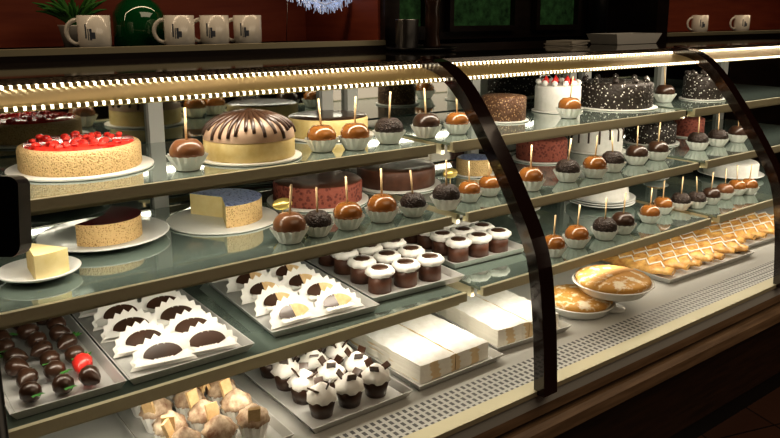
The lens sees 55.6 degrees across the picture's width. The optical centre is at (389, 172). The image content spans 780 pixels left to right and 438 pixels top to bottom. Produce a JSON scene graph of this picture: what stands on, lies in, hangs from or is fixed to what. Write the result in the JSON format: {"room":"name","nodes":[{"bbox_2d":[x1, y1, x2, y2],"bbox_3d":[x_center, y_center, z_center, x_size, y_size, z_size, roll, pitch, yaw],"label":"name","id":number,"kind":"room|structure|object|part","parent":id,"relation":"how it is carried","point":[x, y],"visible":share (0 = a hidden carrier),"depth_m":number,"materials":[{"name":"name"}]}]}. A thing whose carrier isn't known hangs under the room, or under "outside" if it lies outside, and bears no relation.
{"room":"bakery shop","nodes":[
{"label":"bakery shop","id":0,"kind":"room"},
{"bbox_2d":[0,0,779,163],"bbox_3d":[0.349,-0.831,3.429,14.000,3.200,0.700,-9,15,-36],"label":"wall","id":1,"kind":"structure","parent":0,"point":[21,26],"depth_m":3.09,"materials":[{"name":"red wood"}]},
{"bbox_2d":[0,40,385,63],"bbox_3d":[-1.404,-0.239,1.750,3.470,0.076,0.036,-9,15,-36],"label":"shelf","id":2,"kind":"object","parent":1,"relation":"attached to","point":[161,51],"depth_m":2.28,"materials":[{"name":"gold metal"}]},
{"bbox_2d":[32,0,106,47],"bbox_3d":[-1.039,-0.498,2.402,0.220,0.188,0.202,-9,15,-36],"label":"potted plant","id":3,"kind":"object","parent":2,"relation":"on","point":[60,10],"visible":0.78,"depth_m":2.38,"materials":[{"name":"green plant"}]},
{"bbox_2d":[64,15,111,46],"bbox_3d":[-0.918,-0.427,2.265,0.097,0.106,0.124,11,16,42],"label":"coffee mug","id":4,"kind":"object","parent":2,"relation":"on","point":[92,30],"visible":0.88,"depth_m":2.24,"materials":[{"name":"white ceramic"}]},
{"bbox_2d":[112,0,164,46],"bbox_3d":[-0.852,-0.550,2.499,0.167,0.250,0.167,-9,15,-36],"label":"glass bottle","id":5,"kind":"object","parent":2,"relation":"on","point":[132,20],"visible":0.78,"depth_m":2.44,"materials":[{"name":"green"}]},
{"bbox_2d":[152,15,194,44],"bbox_3d":[-0.702,-0.461,2.426,0.097,0.106,0.124,11,16,42],"label":"coffee mug","id":6,"kind":"object","parent":2,"relation":"on","point":[178,29],"visible":0.82,"depth_m":2.40,"materials":[{"name":"white ceramic"}]},
{"bbox_2d":[194,15,229,43],"bbox_3d":[-0.605,-0.477,2.501,0.124,0.106,0.097,-9,15,-38],"label":"coffee mug","id":7,"kind":"object","parent":2,"relation":"on","point":[214,29],"visible":0.72,"depth_m":2.47,"materials":[{"name":"white ceramic"}]},
{"bbox_2d":[229,15,261,43],"bbox_3d":[-0.507,-0.492,2.574,0.124,0.106,0.097,-9,15,-38],"label":"coffee mug","id":8,"kind":"object","parent":2,"relation":"on","point":[246,28],"visible":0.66,"depth_m":2.54,"materials":[{"name":"white ceramic"}]},
{"bbox_2d":[286,0,351,41],"bbox_3d":[-0.251,-0.605,2.816,0.343,0.225,0.043,-9,15,-36],"label":"tinsel garland","id":9,"kind":"object","parent":1,"relation":"attached to","point":[317,3],"visible":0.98,"depth_m":2.81,"materials":[{"name":"silver metal"}]},
{"bbox_2d":[398,0,425,31],"bbox_3d":[0.084,-0.909,3.128,0.190,0.623,0.040,-9,15,-36],"label":"window","id":10,"kind":"structure","parent":1,"relation":"in","point":[407,9],"depth_m":3.20,"materials":[{"name":"green glass"}]},
{"bbox_2d":[445,0,518,31],"bbox_3d":[0.430,-0.964,3.386,0.440,0.623,0.040,-9,15,-36],"label":"window","id":11,"kind":"structure","parent":1,"relation":"in","point":[461,15],"depth_m":3.44,"materials":[{"name":"green glass"}]},
{"bbox_2d":[418,0,588,44],"bbox_3d":[0.524,-0.983,3.450,1.680,0.712,0.570,-9,15,-36],"label":"panel","id":12,"kind":"object","parent":1,"relation":"attached to","point":[525,6],"depth_m":3.62,"materials":[{"name":"black wood"}]},
{"bbox_2d":[532,0,581,29],"bbox_3d":[0.843,-1.029,3.695,0.340,0.623,0.040,-9,15,-36],"label":"window","id":13,"kind":"structure","parent":1,"relation":"in","point":[546,14],"depth_m":3.75,"materials":[{"name":"green glass"}]},
{"bbox_2d":[587,0,607,33],"bbox_3d":[1.084,-1.107,3.803,0.100,0.800,0.100,-9,15,-36],"label":"column","id":14,"kind":"structure","parent":1,"relation":"on","point":[597,9],"depth_m":3.83,"materials":[{"name":"black metal"}]},
{"bbox_2d":[667,30,779,39],"bbox_3d":[2.426,-0.848,4.613,2.490,0.076,0.036,-9,15,-36],"label":"trim","id":15,"kind":"structure","parent":1,"relation":"attached to","point":[762,34],"depth_m":4.22,"materials":[{"name":"brown wood"}]},
{"bbox_2d":[686,15,708,31],"bbox_3d":[1.878,-0.903,4.505,0.124,0.106,0.097,-9,15,-38],"label":"coffee mug","id":16,"kind":"object","parent":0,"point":[699,23],"visible":0.9,"depth_m":4.48,"materials":[{"name":"white ceramic"}]},
{"bbox_2d":[698,387,779,437],"bbox_3d":[1.807,1.140,1.899,14.000,0.020,8.000,-9,15,-36],"label":"floor","id":17,"kind":"structure","parent":0,"point":[760,419],"depth_m":2.79,"materials":[{"name":"tile"}]},
{"bbox_2d":[0,175,31,437],"bbox_3d":[-0.513,0.645,1.036,0.200,1.308,0.200,0,12,0],"label":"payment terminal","id":18,"kind":"object","parent":17,"relation":"on","point":[15,203],"visible":1,"depth_m":0.91,"materials":[{"name":"black plastic"}]},
{"bbox_2d":[0,38,779,437],"bbox_3d":[0.613,0.249,2.717,3.960,1.382,1.074,-9,15,-36],"label":"display case","id":19,"kind":"object","parent":17,"relation":"on","point":[684,357],"visible":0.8,"depth_m":2.14,"materials":[{"name":"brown glass"}]},
{"bbox_2d":[0,243,81,283],"bbox_3d":[-0.779,0.198,1.640,0.176,0.068,0.176,9,15,37],"label":"cheesecake slice","id":20,"kind":"object","parent":19,"relation":"on","point":[42,263],"visible":0.98,"depth_m":1.61,"materials":[{"name":"yellow food"}]},
{"bbox_2d":[0,314,126,419],"bbox_3d":[-0.800,0.409,1.695,0.226,0.052,0.506,-9,15,-36],"label":"tray","id":21,"kind":"object","parent":19,"relation":"on","point":[52,363],"visible":0.9,"depth_m":1.61,"materials":[{"name":"silver metal"}]},
{"bbox_2d":[4,130,153,181],"bbox_3d":[-0.764,-0.052,1.828,0.342,0.078,0.342,-9,15,-36],"label":"cheesecake","id":22,"kind":"object","parent":19,"relation":"on","point":[74,156],"visible":1,"depth_m":1.73,"materials":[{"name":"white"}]},
{"bbox_2d":[35,206,169,251],"bbox_3d":[-0.739,0.142,1.913,0.327,0.064,0.327,-9,15,-36],"label":"cheesecake","id":23,"kind":"object","parent":19,"relation":"on","point":[120,227],"visible":0.96,"depth_m":1.86,"materials":[{"name":"beige food"}]},
{"bbox_2d":[72,289,254,384],"bbox_3d":[-0.589,0.367,1.850,0.296,0.070,0.506,-9,15,-36],"label":"tray","id":24,"kind":"object","parent":19,"relation":"on","point":[148,338],"visible":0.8,"depth_m":1.76,"materials":[{"name":"silver metal"}]},
{"bbox_2d":[166,108,207,170],"bbox_3d":[-0.494,-0.082,1.795,0.102,0.150,0.102,-9,15,-36],"label":"apple","id":25,"kind":"object","parent":19,"relation":"on","point":[186,154],"visible":1,"depth_m":1.77,"materials":[{"name":"brown food"}]},
{"bbox_2d":[114,377,293,437],"bbox_3d":[-0.468,0.568,1.789,0.306,0.103,0.406,-9,15,-36],"label":"tray","id":26,"kind":"object","parent":19,"relation":"on","point":[222,408],"visible":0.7,"depth_m":1.74,"materials":[{"name":"beige food"}]},
{"bbox_2d":[166,188,277,234],"bbox_3d":[-0.476,0.102,2.102,0.313,0.064,0.313,-9,15,-36],"label":"cheesecake","id":27,"kind":"object","parent":19,"relation":"on","point":[222,211],"visible":0.94,"depth_m":2.07,"materials":[{"name":"white food"}]},
{"bbox_2d":[201,108,301,166],"bbox_3d":[-0.373,-0.106,1.960,0.276,0.129,0.276,-9,15,-36],"label":"cake","id":28,"kind":"object","parent":19,"relation":"on","point":[246,137],"visible":0.99,"depth_m":1.87,"materials":[{"name":"brown food"}]},
{"bbox_2d":[272,198,291,211],"bbox_3d":[-0.296,0.108,2.041,0.060,0.076,0.017,-9,15,-36],"label":"label","id":29,"kind":"object","parent":19,"relation":"on","point":[282,203],"visible":0.85,"depth_m":2.03,"materials":[{"name":"gold metal"}]},
{"bbox_2d":[270,184,308,243],"bbox_3d":[-0.257,0.103,1.887,0.102,0.150,0.102,-9,15,-36],"label":"apple","id":30,"kind":"object","parent":19,"relation":"on","point":[290,227],"visible":1,"depth_m":1.87,"materials":[{"name":"brown food"}]},
{"bbox_2d":[208,261,379,336],"bbox_3d":[-0.300,0.317,2.092,0.316,0.068,0.506,-8,14,-34],"label":"tray","id":31,"kind":"object","parent":19,"relation":"on","point":[298,296],"visible":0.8,"depth_m":2.00,"materials":[{"name":"silver metal"}]},
{"bbox_2d":[267,170,367,211],"bbox_3d":[-0.227,0.051,2.326,0.319,0.070,0.319,-9,15,-36],"label":"chocolate cake","id":32,"kind":"object","parent":19,"relation":"on","point":[330,185],"visible":0.78,"depth_m":2.23,"materials":[{"name":"red food"}]},
{"bbox_2d":[304,187,333,236],"bbox_3d":[-0.191,0.102,1.944,0.088,0.130,0.088,-9,15,-36],"label":"apple","id":33,"kind":"object","parent":19,"relation":"on","point":[319,222],"visible":0.91,"depth_m":1.93,"materials":[{"name":"brown food"}]},
{"bbox_2d":[305,99,338,151],"bbox_3d":[-0.189,-0.131,2.040,0.098,0.145,0.098,-9,15,-36],"label":"apple","id":34,"kind":"object","parent":19,"relation":"on","point":[320,138],"visible":1,"depth_m":2.02,"materials":[{"name":"orange food"}]},
{"bbox_2d":[243,339,412,432],"bbox_3d":[-0.183,0.527,1.989,0.306,0.099,0.406,-9,15,-36],"label":"tray","id":35,"kind":"object","parent":19,"relation":"on","point":[324,388],"visible":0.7,"depth_m":1.91,"materials":[{"name":"white food"}]},
{"bbox_2d":[287,110,373,141],"bbox_3d":[-0.195,-0.149,2.319,0.289,0.065,0.289,-9,15,-36],"label":"cheesecake","id":36,"kind":"object","parent":19,"relation":"on","point":[303,121],"visible":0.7,"depth_m":2.23,"materials":[{"name":"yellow food"}]},
{"bbox_2d":[330,177,364,229],"bbox_3d":[-0.115,0.082,2.008,0.096,0.142,0.096,-9,15,-36],"label":"apple","id":37,"kind":"object","parent":19,"relation":"on","point":[347,215],"visible":1,"depth_m":1.99,"materials":[{"name":"brown food"}]},
{"bbox_2d":[338,96,371,149],"bbox_3d":[-0.099,-0.139,2.070,0.100,0.147,0.100,-9,15,-36],"label":"apple","id":38,"kind":"object","parent":19,"relation":"on","point":[353,136],"visible":1,"depth_m":2.05,"materials":[{"name":"orange food"}]},
{"bbox_3d":[0.330,-0.051,3.033,3.960,0.882,0.050,-9,15,-36],"label":"sliding glass","id":39,"kind":"part","parent":19,"relation":"part of","materials":[{"name":"clear glass"}]},
{"bbox_2d":[364,169,399,222],"bbox_3d":[-0.023,0.063,2.078,0.102,0.150,0.102,-9,15,-36],"label":"apple","id":40,"kind":"object","parent":19,"relation":"on","point":[381,208],"visible":1,"depth_m":2.06,"materials":[{"name":"brown food"}]},
{"bbox_2d":[305,238,464,301],"bbox_3d":[-0.037,0.269,2.287,0.326,0.080,0.446,-8,14,-34],"label":"tray","id":41,"kind":"object","parent":19,"relation":"on","point":[388,270],"visible":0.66,"depth_m":2.18,"materials":[{"name":"silver metal"}]},
{"bbox_2d":[372,92,405,143],"bbox_3d":[-0.003,-0.161,2.170,0.102,0.150,0.102,-9,15,-36],"label":"apple","id":42,"kind":"object","parent":19,"relation":"on","point":[388,130],"visible":1,"depth_m":2.15,"materials":[{"name":"brown food"}]},
{"bbox_2d":[5,161,772,437],"bbox_3d":[0.553,0.223,2.791,3.840,0.043,0.688,-9,15,-36],"label":"glass shelf","id":43,"kind":"object","parent":19,"relation":"attached to","point":[494,276],"depth_m":2.10,"materials":[{"name":"grey"}]},
{"bbox_3d":[0.656,-0.367,2.529,3.960,0.037,0.111,-9,15,-36],"label":"gold hinge rail","id":44,"kind":"part","parent":19,"relation":"part of","materials":[{"name":"brown metal"}]},
{"bbox_2d":[0,84,779,215],"bbox_3d":[0.510,-0.190,2.761,3.840,0.043,0.545,-9,15,-36],"label":"glass shelf","id":45,"kind":"object","parent":19,"relation":"attached to","point":[161,179],"depth_m":2.04,"materials":[{"name":"grey"}]},
{"bbox_2d":[0,119,779,329],"bbox_3d":[0.532,0.012,2.775,3.840,0.043,0.618,-9,15,-36],"label":"glass shelf","id":46,"kind":"object","parent":19,"relation":"attached to","point":[176,260],"depth_m":1.89,"materials":[{"name":"grey"}]},
{"bbox_2d":[0,38,779,85],"bbox_3d":[0.452,-0.437,2.786,3.960,0.047,0.545,-9,15,-36],"label":"countertop","id":47,"kind":"structure","parent":19,"relation":"on","point":[119,69],"depth_m":2.13,"materials":[{"name":"brown"}]},
{"bbox_2d":[357,158,440,193],"bbox_3d":[0.021,0.004,2.546,0.310,0.070,0.310,-9,15,-36],"label":"chocolate cake","id":48,"kind":"object","parent":19,"relation":"on","point":[395,175],"visible":0.76,"depth_m":2.44,"materials":[{"name":"brown food"}]},
{"bbox_2d":[398,170,427,216],"bbox_3d":[0.067,0.059,2.135,0.090,0.133,0.090,-9,15,-36],"label":"apple","id":49,"kind":"object","parent":19,"relation":"on","point":[412,204],"visible":1,"depth_m":2.12,"materials":[{"name":"brown food"}]},
{"bbox_2d":[386,45,455,51],"bbox_3d":[0.114,-0.455,2.720,0.260,0.012,0.260,-9,15,-36],"label":"serving tray","id":50,"kind":"object","parent":19,"relation":"on","point":[420,48],"visible":0.86,"depth_m":2.62,"materials":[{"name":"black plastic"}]},
{"bbox_2d":[395,19,418,47],"bbox_3d":[0.062,-0.504,2.695,0.088,0.104,0.088,-9,15,-36],"label":"steel canister","id":51,"kind":"object","parent":50,"relation":"on","point":[407,30],"visible":0.92,"depth_m":2.66,"materials":[{"name":"grey metal"}]},
{"bbox_2d":[424,0,440,47],"bbox_3d":[0.156,-0.576,2.715,0.064,0.235,0.064,-9,15,-36],"label":"pepper mill","id":52,"kind":"object","parent":50,"relation":"on","point":[432,19],"visible":0.97,"depth_m":2.70,"materials":[{"name":"brown wood"}]},
{"bbox_2d":[343,314,503,390],"bbox_3d":[0.080,0.498,2.195,0.316,0.070,0.406,-9,15,-36],"label":"tray","id":53,"kind":"object","parent":19,"relation":"on","point":[426,351],"visible":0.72,"depth_m":2.10,"materials":[{"name":"white food"}]},
{"bbox_2d":[410,88,441,137],"bbox_3d":[0.111,-0.183,2.275,0.102,0.150,0.102,-9,15,-36],"label":"apple","id":54,"kind":"object","parent":19,"relation":"on","point":[425,125],"visible":1,"depth_m":2.25,"materials":[{"name":"brown food"}]},
{"bbox_2d":[430,160,462,210],"bbox_3d":[0.169,0.036,2.212,0.100,0.147,0.100,-9,15,-36],"label":"apple","id":55,"kind":"object","parent":19,"relation":"on","point":[445,196],"visible":1,"depth_m":2.19,"materials":[{"name":"brown food"}]},
{"bbox_2d":[443,168,457,183],"bbox_3d":[0.198,0.025,2.434,0.060,0.076,0.017,-9,15,-36],"label":"label","id":56,"kind":"object","parent":19,"relation":"on","point":[451,172],"visible":0.88,"depth_m":2.43,"materials":[{"name":"gold metal"}]},
{"bbox_2d":[443,98,470,134],"bbox_3d":[0.213,-0.191,2.344,0.092,0.136,0.092,-9,15,-36],"label":"apple","id":57,"kind":"object","parent":19,"relation":"on","point":[457,123],"visible":0.99,"depth_m":2.32,"materials":[{"name":"orange food"}]},
{"bbox_2d":[403,215,523,268],"bbox_3d":[0.221,0.216,2.535,0.316,0.080,0.386,-8,14,-34],"label":"tray","id":58,"kind":"object","parent":19,"relation":"on","point":[462,244],"visible":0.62,"depth_m":2.43,"materials":[{"name":"silver metal"}]},
{"bbox_2d":[458,161,482,202],"bbox_3d":[0.247,0.028,2.304,0.085,0.125,0.085,-9,15,-36],"label":"apple","id":59,"kind":"object","parent":19,"relation":"on","point":[470,191],"visible":0.94,"depth_m":2.29,"materials":[{"name":"orange food"}]},
{"bbox_2d":[456,154,493,177],"bbox_3d":[0.308,-0.027,2.704,0.152,0.065,0.152,-9,15,-36],"label":"cheesecake","id":60,"kind":"object","parent":19,"relation":"on","point":[478,163],"visible":0.8,"depth_m":2.65,"materials":[{"name":"beige food"}]},
{"bbox_2d":[478,161,500,196],"bbox_3d":[0.320,0.012,2.378,0.085,0.125,0.085,-9,15,-36],"label":"apple","id":61,"kind":"object","parent":19,"relation":"on","point":[490,187],"visible":0.87,"depth_m":2.36,"materials":[{"name":"orange food"}]},
{"bbox_2d":[432,288,571,351],"bbox_3d":[0.341,0.453,2.409,0.306,0.070,0.386,-8,14,-32],"label":"tray","id":62,"kind":"object","parent":19,"relation":"on","point":[503,319],"visible":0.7,"depth_m":2.32,"materials":[{"name":"white food"}]},
{"bbox_2d":[482,93,528,123],"bbox_3d":[0.406,-0.232,2.649,0.182,0.090,0.182,-9,15,-36],"label":"chocolate cake","id":63,"kind":"object","parent":19,"relation":"on","point":[505,108],"visible":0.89,"depth_m":2.58,"materials":[{"name":"brown food"}]},
{"bbox_2d":[519,145,545,190],"bbox_3d":[0.467,-0.016,2.450,0.102,0.150,0.102,-9,15,-36],"label":"apple","id":64,"kind":"object","parent":19,"relation":"on","point":[532,177],"visible":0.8,"depth_m":2.43,"materials":[{"name":"orange food"}]},
{"bbox_2d":[512,137,567,163],"bbox_3d":[0.610,-0.099,2.982,0.232,0.090,0.232,-9,15,-36],"label":"cake","id":65,"kind":"object","parent":19,"relation":"on","point":[553,150],"visible":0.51,"depth_m":2.90,"materials":[{"name":"red food"}]},
{"bbox_2d":[545,215,566,257],"bbox_3d":[0.540,0.208,2.439,0.092,0.136,0.092,-9,15,-36],"label":"apple","id":66,"kind":"object","parent":19,"relation":"on","point":[556,244],"visible":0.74,"depth_m":2.42,"materials":[{"name":"orange food"}]},
{"bbox_2d":[531,75,582,113],"bbox_3d":[0.657,-0.308,2.897,0.199,0.136,0.199,-9,15,-36],"label":"cake","id":67,"kind":"object","parent":19,"relation":"on","point":[548,92],"visible":0.85,"depth_m":2.83,"materials":[{"name":"white food"}]},
{"bbox_2d":[544,40,589,45],"bbox_3d":[0.764,-0.560,3.194,0.140,0.020,0.182,9,15,37],"label":"napkin stack","id":68,"kind":"object","parent":19,"relation":"on","point":[548,42],"visible":1,"depth_m":3.14,"materials":[{"name":"beige paper"}]},
{"bbox_2d":[553,139,581,181],"bbox_3d":[0.621,-0.044,2.582,0.102,0.150,0.102,-9,15,-36],"label":"apple","id":69,"kind":"object","parent":19,"relation":"on","point":[566,170],"visible":1,"depth_m":2.56,"materials":[{"name":"brown food"}]},
{"bbox_2d":[555,76,582,118],"bbox_3d":[0.658,-0.275,2.704,0.102,0.150,0.102,-9,15,-36],"label":"apple","id":70,"kind":"object","parent":19,"relation":"on","point":[570,107],"visible":1,"depth_m":2.68,"materials":[{"name":"orange food"}]},
{"bbox_2d":[562,205,590,248],"bbox_3d":[0.641,0.182,2.533,0.100,0.147,0.100,-9,15,-36],"label":"apple","id":71,"kind":"object","parent":19,"relation":"on","point":[576,236],"visible":1,"depth_m":2.51,"materials":[{"name":"orange food"}]},
{"bbox_2d":[554,284,615,319],"bbox_3d":[0.641,0.435,2.515,0.247,0.061,0.247,-9,15,-36],"label":"pie","id":72,"kind":"object","parent":19,"relation":"on","point":[571,302],"visible":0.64,"depth_m":2.44,"materials":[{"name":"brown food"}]},
{"bbox_3d":[0.911,0.495,2.370,3.960,0.014,0.046,-9,15,-36],"label":"glass rail","id":73,"kind":"part","parent":19,"relation":"part of","materials":[{"name":"clear glass"}]},
{"bbox_2d":[580,136,608,177],"bbox_3d":[0.733,-0.057,2.644,0.102,0.150,0.102,-9,15,-36],"label":"apple","id":74,"kind":"object","parent":19,"relation":"on","point":[595,166],"visible":1,"depth_m":2.62,"materials":[{"name":"orange food"}]},
{"bbox_2d":[567,128,625,154],"bbox_3d":[0.883,-0.150,3.176,0.258,0.110,0.258,-9,15,-36],"label":"cake","id":75,"kind":"object","parent":19,"relation":"on","point":[585,143],"visible":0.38,"depth_m":3.08,"materials":[{"name":"white food"}]},
{"bbox_3d":[0.781,0.041,2.448,3.952,0.862,0.522,-9,15,-36],"label":"curved glass frame","id":76,"kind":"part","parent":19,"relation":"part of","materials":[{"name":"black wood"}]},
{"bbox_2d":[568,187,635,207],"bbox_3d":[0.887,0.069,3.110,0.284,0.130,0.284,-9,15,-36],"label":"cake","id":77,"kind":"object","parent":19,"relation":"on","point":[615,198],"visible":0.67,"depth_m":3.01,"materials":[{"name":"white food"}]},
{"bbox_2d":[590,198,618,240],"bbox_3d":[0.763,0.162,2.623,0.102,0.150,0.102,-9,15,-36],"label":"apple","id":78,"kind":"object","parent":19,"relation":"on","point":[605,228],"visible":1,"depth_m":2.60,"materials":[{"name":"brown food"}]},
{"bbox_2d":[571,265,654,313],"bbox_3d":[0.754,0.401,2.515,0.272,0.126,0.272,-9,15,-36],"label":"pie","id":79,"kind":"object","parent":19,"relation":"on","point":[604,282],"visible":0.94,"depth_m":2.45,"materials":[{"name":"orange food"}]},
{"bbox_2d":[601,131,625,172],"bbox_3d":[0.827,-0.079,2.742,0.102,0.150,0.102,-9,15,-36],"label":"apple","id":80,"kind":"object","parent":19,"relation":"on","point":[615,160],"visible":0.8,"depth_m":2.72,"materials":[{"name":"brown food"}]},
{"bbox_2d":[581,73,657,111],"bbox_3d":[0.925,-0.334,3.042,0.342,0.126,0.342,-9,15,-36],"label":"cake","id":81,"kind":"object","parent":19,"relation":"on","point":[615,93],"visible":0.94,"depth_m":2.92,"materials":[{"name":"black food"}]},
{"bbox_2d":[586,32,661,44],"bbox_3d":[1.067,-0.610,3.368,0.360,0.045,0.160,-10,15,-38],"label":"container","id":82,"kind":"object","parent":19,"relation":"on","point":[631,37],"visible":1,"depth_m":3.29,"materials":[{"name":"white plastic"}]},
{"bbox_2d":[611,193,636,234],"bbox_3d":[0.850,0.146,2.695,0.102,0.150,0.102,-9,15,-36],"label":"apple","id":83,"kind":"object","parent":19,"relation":"on","point":[625,221],"visible":0.82,"depth_m":2.67,"materials":[{"name":"brown food"}]},
{"bbox_2d":[623,126,649,164],"bbox_3d":[0.960,-0.106,2.871,0.102,0.150,0.102,-9,15,-36],"label":"apple","id":84,"kind":"object","parent":19,"relation":"on","point":[636,154],"visible":1,"depth_m":2.85,"materials":[{"name":"brown food"}]},
{"bbox_2d":[638,188,661,223],"bbox_3d":[0.997,0.125,2.833,0.091,0.134,0.091,-9,15,-36],"label":"apple","id":85,"kind":"object","parent":19,"relation":"on","point":[648,213],"visible":1,"depth_m":2.81,"materials":[{"name":"orange food"}]},
{"bbox_2d":[623,121,679,145],"bbox_3d":[1.193,-0.187,3.384,0.253,0.095,0.253,-9,15,-36],"label":"cake","id":86,"kind":"object","parent":19,"relation":"on","point":[647,133],"visible":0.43,"depth_m":3.30,"materials":[{"name":"black food"}]},
{"bbox_2d":[647,122,670,160],"bbox_3d":[1.076,-0.126,2.966,0.102,0.150,0.102,-9,15,-36],"label":"apple","id":87,"kind":"object","parent":19,"relation":"on","point":[658,150],"visible":0.97,"depth_m":2.95,"materials":[{"name":"brown food"}]},
{"bbox_2d":[652,180,673,214],"bbox_3d":[1.093,0.099,2.960,0.090,0.133,0.090,-9,15,-36],"label":"apple","id":88,"kind":"object","parent":19,"relation":"on","point":[665,205],"visible":0.82,"depth_m":2.94,"materials":[{"name":"orange food"}]},
{"bbox_2d":[654,67,676,102],"bbox_3d":[1.189,-0.379,3.194,0.102,0.150,0.102,-9,15,-36],"label":"apple","id":89,"kind":"object","parent":19,"relation":"on","point":[664,93],"visible":0.98,"depth_m":3.17,"materials":[{"name":"brown food"}]},
{"bbox_2d":[600,231,754,283],"bbox_3d":[1.169,0.326,3.029,0.614,0.059,0.346,-8,15,-35],"label":"tray","id":90,"kind":"object","parent":19,"relation":"on","point":[680,257],"visible":0.89,"depth_m":2.95,"materials":[{"name":"silver metal"}]},
{"bbox_2d":[671,177,691,210],"bbox_3d":[1.189,0.084,3.020,0.092,0.136,0.092,-9,15,-36],"label":"apple","id":91,"kind":"object","parent":19,"relation":"on","point":[681,201],"visible":0.93,"depth_m":3.00,"materials":[{"name":"brown food"}]},
{"bbox_2d":[674,115,704,137],"bbox_3d":[1.438,-0.222,3.561,0.161,0.090,0.161,-9,15,-36],"label":"cake","id":92,"kind":"object","parent":19,"relation":"on","point":[687,125],"visible":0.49,"depth_m":3.50,"materials":[{"name":"red food"}]},
{"bbox_2d":[685,116,709,150],"bbox_3d":[1.327,-0.172,3.184,0.102,0.150,0.102,-9,15,-36],"label":"apple","id":93,"kind":"object","parent":19,"relation":"on","point":[698,141],"visible":0.98,"depth_m":3.16,"materials":[{"name":"brown food"}]},
{"bbox_2d":[689,176,707,208],"bbox_3d":[1.267,0.081,3.051,0.089,0.131,0.089,-9,15,-36],"label":"apple","id":94,"kind":"object","parent":19,"relation":"on","point":[698,199],"visible":0.84,"depth_m":3.03,"materials":[{"name":"brown food"}]},
{"bbox_2d":[679,69,724,100],"bbox_3d":[1.406,-0.393,3.320,0.197,0.126,0.197,-9,15,-36],"label":"cake","id":95,"kind":"object","parent":19,"relation":"on","point":[696,87],"visible":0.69,"depth_m":3.26,"materials":[{"name":"black food"}]},
{"bbox_2d":[702,172,721,204],"bbox_3d":[1.353,0.066,3.115,0.090,0.134,0.090,-9,15,-36],"label":"apple","id":96,"kind":"object","parent":19,"relation":"on","point":[713,196],"visible":0.8,"depth_m":3.10,"materials":[{"name":"brown food"}]},
{"bbox_2d":[708,113,729,146],"bbox_3d":[1.455,-0.191,3.277,0.100,0.148,0.100,-9,15,-36],"label":"apple","id":97,"kind":"object","parent":19,"relation":"on","point":[718,137],"visible":0.97,"depth_m":3.26,"materials":[{"name":"brown food"}]},
{"bbox_2d":[716,169,735,199],"bbox_3d":[1.450,0.050,3.199,0.088,0.130,0.088,-9,15,-36],"label":"apple","id":98,"kind":"object","parent":19,"relation":"on","point":[727,191],"visible":0.79,"depth_m":3.18,"materials":[{"name":"orange food"}]},
{"bbox_2d":[697,159,764,179],"bbox_3d":[1.682,-0.021,3.652,0.307,0.080,0.307,-9,15,-36],"label":"cake","id":99,"kind":"object","parent":19,"relation":"on","point":[744,167],"visible":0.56,"depth_m":3.55,"materials":[{"name":"white food"}]},
{"bbox_2d":[690,212,774,247],"bbox_3d":[1.621,0.247,3.404,0.569,0.059,0.326,-8,15,-35],"label":"tray","id":100,"kind":"object","parent":19,"relation":"on","point":[753,229],"visible":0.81,"depth_m":3.30,"materials":[{"name":"orange food"}]},
{"bbox_2d":[727,121,747,142],"bbox_3d":[1.593,-0.214,3.380,0.102,0.150,0.102,-9,15,-36],"label":"apple","id":101,"kind":"object","parent":19,"relation":"on","point":[736,133],"visible":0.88,"depth_m":3.36,"materials":[{"name":"brown food"}]},
{"bbox_2d":[728,165,747,195],"bbox_3d":[1.535,0.033,3.269,0.090,0.133,0.090,-9,15,-36],"label":"apple","id":102,"kind":"object","parent":19,"relation":"on","point":[739,186],"visible":0.68,"depth_m":3.25,"materials":[{"name":"orange food"}]},
{"bbox_2d":[743,164,759,194],"bbox_3d":[1.597,0.029,3.287,0.091,0.134,0.091,-9,15,-36],"label":"apple","id":103,"kind":"object","parent":19,"relation":"on","point":[751,184],"visible":0.77,"depth_m":3.27,"materials":[{"name":"orange food"}]},
{"bbox_2d":[729,15,750,30],"bbox_3d":[2.275,-0.966,4.802,0.124,0.106,0.097,-9,15,-38],"label":"coffee mug","id":104,"kind":"object","parent":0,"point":[741,22],"visible":0.89,"depth_m":4.77,"materials":[{"name":"white ceramic"}]}
]}

